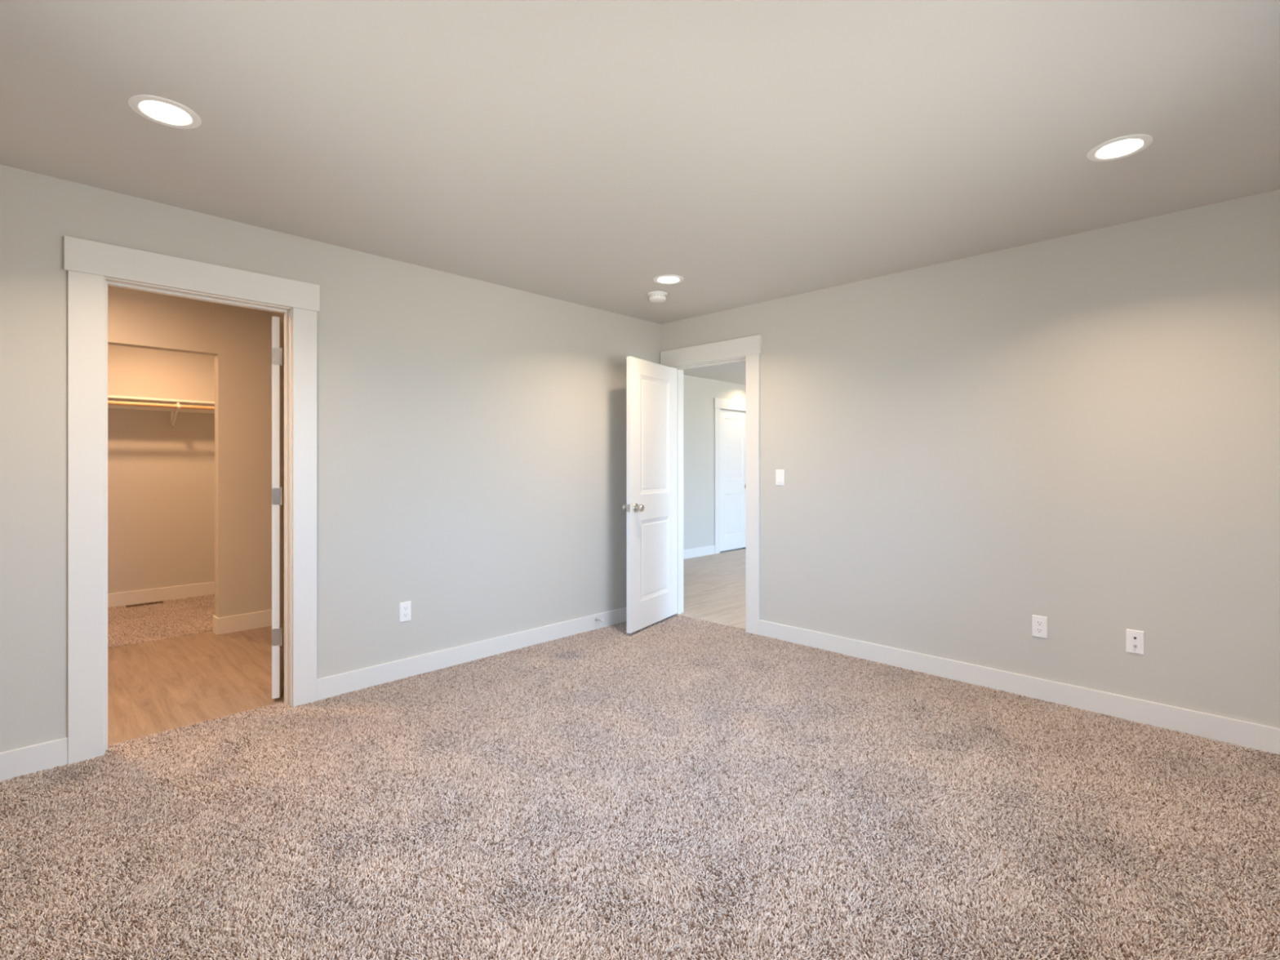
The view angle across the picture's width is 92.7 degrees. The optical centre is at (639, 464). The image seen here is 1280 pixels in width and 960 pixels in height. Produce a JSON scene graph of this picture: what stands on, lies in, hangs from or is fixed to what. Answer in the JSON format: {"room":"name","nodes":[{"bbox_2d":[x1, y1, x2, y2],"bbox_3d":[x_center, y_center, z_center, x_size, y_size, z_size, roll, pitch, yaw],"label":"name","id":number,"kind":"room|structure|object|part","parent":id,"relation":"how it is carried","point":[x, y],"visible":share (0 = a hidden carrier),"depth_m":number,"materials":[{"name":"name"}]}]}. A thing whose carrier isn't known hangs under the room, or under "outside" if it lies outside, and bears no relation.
{"room":"empty bedroom","nodes":[
{"label":"empty bedroom","id":0,"kind":"room"},
{"bbox_2d":[107,344,214,593],"bbox_3d":[-4.755,0.045,5.342,0.115,2.470,2.230,0,0,45],"label":"wall","id":1,"kind":"structure","parent":0,"point":[161,477],"depth_m":5.61,"materials":[{"name":"grey paint"}]},
{"bbox_2d":[107,582,214,607],"bbox_3d":[-4.709,1.202,5.296,0.014,0.136,2.000,0,0,45],"label":"baseboard","id":2,"kind":"structure","parent":1,"relation":"attached to","point":[130,597],"depth_m":5.60,"materials":[{"name":"white paint"}]},
{"bbox_2d":[107,395,214,413],"bbox_3d":[-4.608,-0.527,5.197,0.298,0.107,2.000,0,0,45],"label":"closet shelf","id":3,"kind":"object","parent":1,"relation":"attached to","point":[110,397],"visible":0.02,"depth_m":5.51,"materials":[{"name":"white wood"}]},
{"bbox_2d":[170,401,180,427],"bbox_3d":[-4.228,-0.451,5.561,0.331,0.222,0.022,0,0,45],"label":"shelf bracket","id":4,"kind":"object","parent":1,"relation":"attached to","point":[173,416],"visible":0.98,"depth_m":5.61,"materials":[{"name":"white metal"}]},
{"bbox_2d":[107,400,214,409],"bbox_3d":[-4.494,-0.518,5.085,0.056,0.056,2.000,0,0,45],"label":"closet rod","id":5,"kind":"object","parent":4,"relation":"on","point":[109,402],"visible":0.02,"depth_m":5.35,"materials":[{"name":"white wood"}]},
{"bbox_3d":[-4.338,-0.449,5.669,0.022,0.218,0.022,0,0,44],"label":"wall plate","id":6,"kind":"part","parent":4,"relation":"part of","materials":[{"name":"white metal"}]},
{"bbox_2d":[107,286,284,617],"bbox_3d":[-3.254,0.045,4.465,0.115,2.470,3.145,0,0,45],"label":"wall","id":7,"kind":"structure","parent":0,"point":[239,339],"depth_m":4.59,"materials":[{"name":"grey paint"}]},
{"bbox_2d":[212,609,271,635],"bbox_3d":[-2.656,1.202,5.063,0.129,0.136,1.455,0,0,45],"label":"baseboard","id":8,"kind":"structure","parent":7,"relation":"attached to","point":[231,624],"depth_m":4.61,"materials":[{"name":"white paint"}]},
{"bbox_2d":[107,626,284,746],"bbox_3d":[-2.582,1.268,3.886,1.925,0.024,3.030,0,0,45],"label":"floor","id":9,"kind":"structure","parent":0,"point":[161,685],"depth_m":3.55,"materials":[{"name":"brown wood"}]},
{"bbox_2d":[0,164,661,752],"bbox_3d":[-1.436,0.045,3.626,0.115,2.470,4.495,0,0,45],"label":"wall","id":10,"kind":"structure","parent":0,"point":[471,433],"depth_m":3.52,"materials":[{"name":"grey paint"}]},
{"bbox_2d":[63,235,319,764],"bbox_3d":[-2.104,0.155,2.946,0.165,2.213,0.988,0,0,45],"label":"door frame","id":11,"kind":"structure","parent":10,"relation":"attached to","point":[91,266],"depth_m":2.68,"materials":[{"name":"white paint"}]},
{"bbox_3d":[-2.354,0.226,2.597,0.018,2.073,0.114,0,0,44],"label":"casing","id":12,"kind":"part","parent":11,"relation":"part of","materials":[{"name":"white paint"}]},
{"bbox_3d":[-2.054,-0.881,2.897,0.025,0.140,0.988,0,0,44],"label":"head casing","id":13,"kind":"part","parent":11,"relation":"part of","materials":[{"name":"white paint"}]},
{"bbox_3d":[-1.758,0.226,3.203,0.018,2.073,0.114,0,0,44],"label":"casing","id":14,"kind":"part","parent":11,"relation":"part of","materials":[{"name":"white paint"}]},
{"bbox_2d":[271,316,284,698],"bbox_3d":[-2.071,0.228,3.562,0.169,2.020,0.736,0,0,-24],"label":"door","id":15,"kind":"structure","parent":10,"relation":"in","point":[277,326],"depth_m":3.24,"materials":[{"name":"white paint"}]},
{"bbox_2d":[0,607,626,782],"bbox_3d":[-1.359,1.206,3.613,0.014,0.128,4.355,0,0,45],"label":"baseboard","id":16,"kind":"structure","parent":10,"relation":"attached to","point":[47,755],"depth_m":3.58,"materials":[{"name":"white paint"}]},
{"bbox_2d":[399,600,411,622],"bbox_3d":[-1.380,0.867,3.595,0.008,0.114,0.070,0,0,45],"label":"wall outlet","id":17,"kind":"object","parent":10,"relation":"attached to","point":[405,608],"visible":1,"depth_m":3.59,"materials":[{"name":"white plastic"}]},
{"bbox_2d":[403,612,408,617],"bbox_3d":[-1.378,0.886,3.593,0.002,0.029,0.034,0,0,44],"label":"receptacle","id":18,"kind":"object","parent":17,"relation":"attached to","point":[406,615],"depth_m":3.59,"materials":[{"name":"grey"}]},
{"bbox_2d":[403,605,408,611],"bbox_3d":[-1.378,0.848,3.593,0.002,0.029,0.034,0,0,44],"label":"receptacle","id":19,"kind":"object","parent":17,"relation":"attached to","point":[406,608],"depth_m":3.59,"materials":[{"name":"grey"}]},
{"bbox_2d":[0,0,1279,384],"bbox_3d":[1.123,-1.250,5.734,7.980,0.120,11.500,0,0,45],"label":"ceiling","id":20,"kind":"structure","parent":0,"point":[586,153],"depth_m":2.15,"materials":[{"name":"grey paint"}]},
{"bbox_2d":[128,94,201,128],"bbox_3d":[-1.603,-1.188,2.064,0.197,0.005,0.197,0,0,45],"label":"recessed light","id":21,"kind":"object","parent":20,"relation":"in","point":[166,112],"visible":1,"depth_m":2.06,"materials":[{"name":"white plastic"}]},
{"bbox_2d":[647,291,667,302],"bbox_3d":[0.123,-1.163,4.264,0.140,0.054,0.140,0,0,45],"label":"smoke detector","id":22,"kind":"object","parent":20,"relation":"attached to","point":[654,296],"visible":1,"depth_m":4.22,"materials":[{"name":"white plastic"}]},
{"bbox_2d":[653,275,684,284],"bbox_3d":[0.183,-1.188,3.930,0.197,0.005,0.197,0,0,45],"label":"recessed light","id":23,"kind":"object","parent":20,"relation":"in","point":[667,279],"visible":1,"depth_m":3.92,"materials":[{"name":"white plastic"}]},
{"bbox_2d":[1086,133,1153,161],"bbox_3d":[1.803,-1.188,2.298,0.197,0.005,0.197,0,0,45],"label":"recessed light","id":24,"kind":"object","parent":20,"relation":"in","point":[1131,144],"visible":1,"depth_m":2.29,"materials":[{"name":"white plastic"}]},
{"bbox_2d":[679,548,746,629],"bbox_3d":[3.329,1.268,6.745,5.850,0.024,6.565,0,0,45],"label":"floor","id":25,"kind":"structure","parent":0,"point":[714,585],"depth_m":6.20,"materials":[{"name":"brown wood"}]},
{"bbox_2d":[683,374,746,549],"bbox_3d":[1.230,0.045,8.864,0.115,2.470,6.485,0,0,45],"label":"wall","id":26,"kind":"structure","parent":0,"point":[699,393],"depth_m":8.37,"materials":[{"name":"grey paint"}]},
{"bbox_2d":[683,545,715,559],"bbox_3d":[1.276,1.201,8.819,0.014,0.138,6.485,0,0,45],"label":"baseboard","id":27,"kind":"structure","parent":26,"relation":"attached to","point":[710,549],"depth_m":8.33,"materials":[{"name":"white paint"}]},
{"bbox_2d":[713,397,746,553],"bbox_3d":[1.349,0.163,8.967,0.140,2.198,0.988,0,0,45],"label":"door frame","id":28,"kind":"structure","parent":26,"relation":"attached to","point":[719,404],"depth_m":8.63,"materials":[{"name":"white paint"}]},
{"bbox_3d":[1.089,0.233,8.626,0.018,2.058,0.114,0,0,44],"label":"casing","id":29,"kind":"part","parent":28,"relation":"part of","materials":[{"name":"white paint"}]},
{"bbox_3d":[1.390,-0.866,8.927,0.025,0.140,0.988,0,0,44],"label":"head casing","id":30,"kind":"part","parent":28,"relation":"part of","materials":[{"name":"white paint"}]},
{"bbox_2d":[720,409,746,551],"bbox_3d":[1.365,0.228,8.950,0.169,2.020,0.738,0,0,45],"label":"door","id":31,"kind":"structure","parent":26,"relation":"in","point":[732,423],"depth_m":8.91,"materials":[{"name":"white paint"}]},
{"bbox_2d":[720,547,742,552],"bbox_3d":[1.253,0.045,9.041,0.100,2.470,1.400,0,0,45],"label":"threshold","id":32,"kind":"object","parent":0,"point":[739,548],"depth_m":9.06,"materials":[{"name":"grey paint"}]},
{"bbox_2d":[661,189,1279,728],"bbox_3d":[1.044,0.045,4.420,6.080,2.470,0.115,0,0,45],"label":"wall","id":33,"kind":"structure","parent":0,"point":[1080,432],"depth_m":3.22,"materials":[{"name":"grey paint"}]},
{"bbox_2d":[622,355,677,633],"bbox_3d":[0.105,0.222,4.764,0.169,2.020,0.736,0,0,32],"label":"door","id":34,"kind":"structure","parent":33,"relation":"in","point":[651,507],"depth_m":4.72,"materials":[{"name":"white paint"}]},
{"bbox_3d":[-0.092,0.320,4.544,0.067,0.066,0.066,0,0,32],"label":"knob","id":35,"kind":"part","parent":34,"relation":"part of","materials":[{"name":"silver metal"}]},
{"bbox_3d":[-0.006,0.320,4.490,0.067,0.066,0.066,0,0,32],"label":"knob","id":36,"kind":"part","parent":34,"relation":"part of","materials":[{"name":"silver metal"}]},
{"bbox_2d":[660,334,761,635],"bbox_3d":[0.582,0.155,4.875,0.984,2.213,0.165,0,0,45],"label":"door frame","id":37,"kind":"structure","parent":33,"relation":"attached to","point":[748,348],"depth_m":4.55,"materials":[{"name":"white paint"}]},
{"bbox_3d":[0.325,0.223,5.220,0.110,2.067,0.018,0,0,44],"label":"casing","id":38,"kind":"part","parent":37,"relation":"part of","materials":[{"name":"white paint"}]},
{"bbox_3d":[0.532,-0.881,4.825,0.984,0.140,0.025,0,0,44],"label":"head casing","id":39,"kind":"part","parent":37,"relation":"part of","materials":[{"name":"white paint"}]},
{"bbox_3d":[0.837,0.226,4.531,0.114,2.073,0.018,0,0,44],"label":"casing","id":40,"kind":"part","parent":37,"relation":"part of","materials":[{"name":"white paint"}]},
{"bbox_2d":[775,469,784,485],"bbox_3d":[1.000,0.095,4.375,0.070,0.114,0.012,0,0,45],"label":"light switch","id":41,"kind":"object","parent":33,"relation":"attached to","point":[780,473],"visible":1,"depth_m":4.37,"materials":[{"name":"white plastic"}]},
{"bbox_2d":[759,619,1279,754],"bbox_3d":[1.982,1.206,3.408,3.094,0.128,0.014,0,0,45],"label":"baseboard","id":42,"kind":"structure","parent":33,"relation":"attached to","point":[1228,730],"depth_m":3.21,"materials":[{"name":"white paint"}]},
{"bbox_2d":[1031,614,1047,638],"bbox_3d":[2.135,0.867,3.262,0.070,0.114,0.008,0,0,45],"label":"wall outlet","id":43,"kind":"object","parent":33,"relation":"attached to","point":[1039,624],"visible":1,"depth_m":3.26,"materials":[{"name":"white plastic"}]},
{"bbox_2d":[1035,627,1043,633],"bbox_3d":[2.132,0.886,3.260,0.034,0.029,0.002,0,0,44],"label":"receptacle","id":44,"kind":"object","parent":43,"relation":"attached to","point":[1038,630],"depth_m":3.26,"materials":[{"name":"white plastic"}]},
{"bbox_2d":[1035,620,1043,626],"bbox_3d":[2.132,0.848,3.260,0.034,0.029,0.002,0,0,44],"label":"receptacle","id":45,"kind":"object","parent":43,"relation":"attached to","point":[1038,623],"depth_m":3.26,"materials":[{"name":"white plastic"}]},
{"bbox_2d":[1125,628,1144,654],"bbox_3d":[2.415,0.867,2.979,0.070,0.114,0.019,0,0,45],"label":"cable jack plate","id":46,"kind":"object","parent":33,"relation":"attached to","point":[1135,639],"visible":1,"depth_m":2.98,"materials":[{"name":"white plastic"}]},
{"bbox_3d":[1.123,1.340,5.734,7.980,0.120,11.500,0,0,45],"label":"floor","id":47,"kind":"structure","parent":0,"visible":0},
{"bbox_2d":[124,600,163,608],"bbox_3d":[-4.431,1.265,5.468,0.100,0.026,0.265,0,0,45],"label":"floor vent","id":48,"kind":"object","parent":47,"relation":"in","point":[148,603],"visible":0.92,"depth_m":5.47,"materials":[{"name":"brown metal"}]},
{"bbox_2d":[107,594,214,648],"bbox_3d":[-4.160,1.252,4.756,1.555,0.010,2.000,0,0,45],"label":"carpet","id":49,"kind":"object","parent":47,"relation":"on","point":[171,618],"visible":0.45,"depth_m":4.90,"materials":[{"name":"beige carpet"}]},
{"bbox_2d":[0,613,1279,959],"bbox_3d":[0.080,1.252,2.243,4.175,0.011,4.418,0,0,45],"label":"carpet","id":50,"kind":"object","parent":47,"relation":"on","point":[674,787],"visible":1,"depth_m":2.10,"materials":[{"name":"beige carpet"}]}
]}

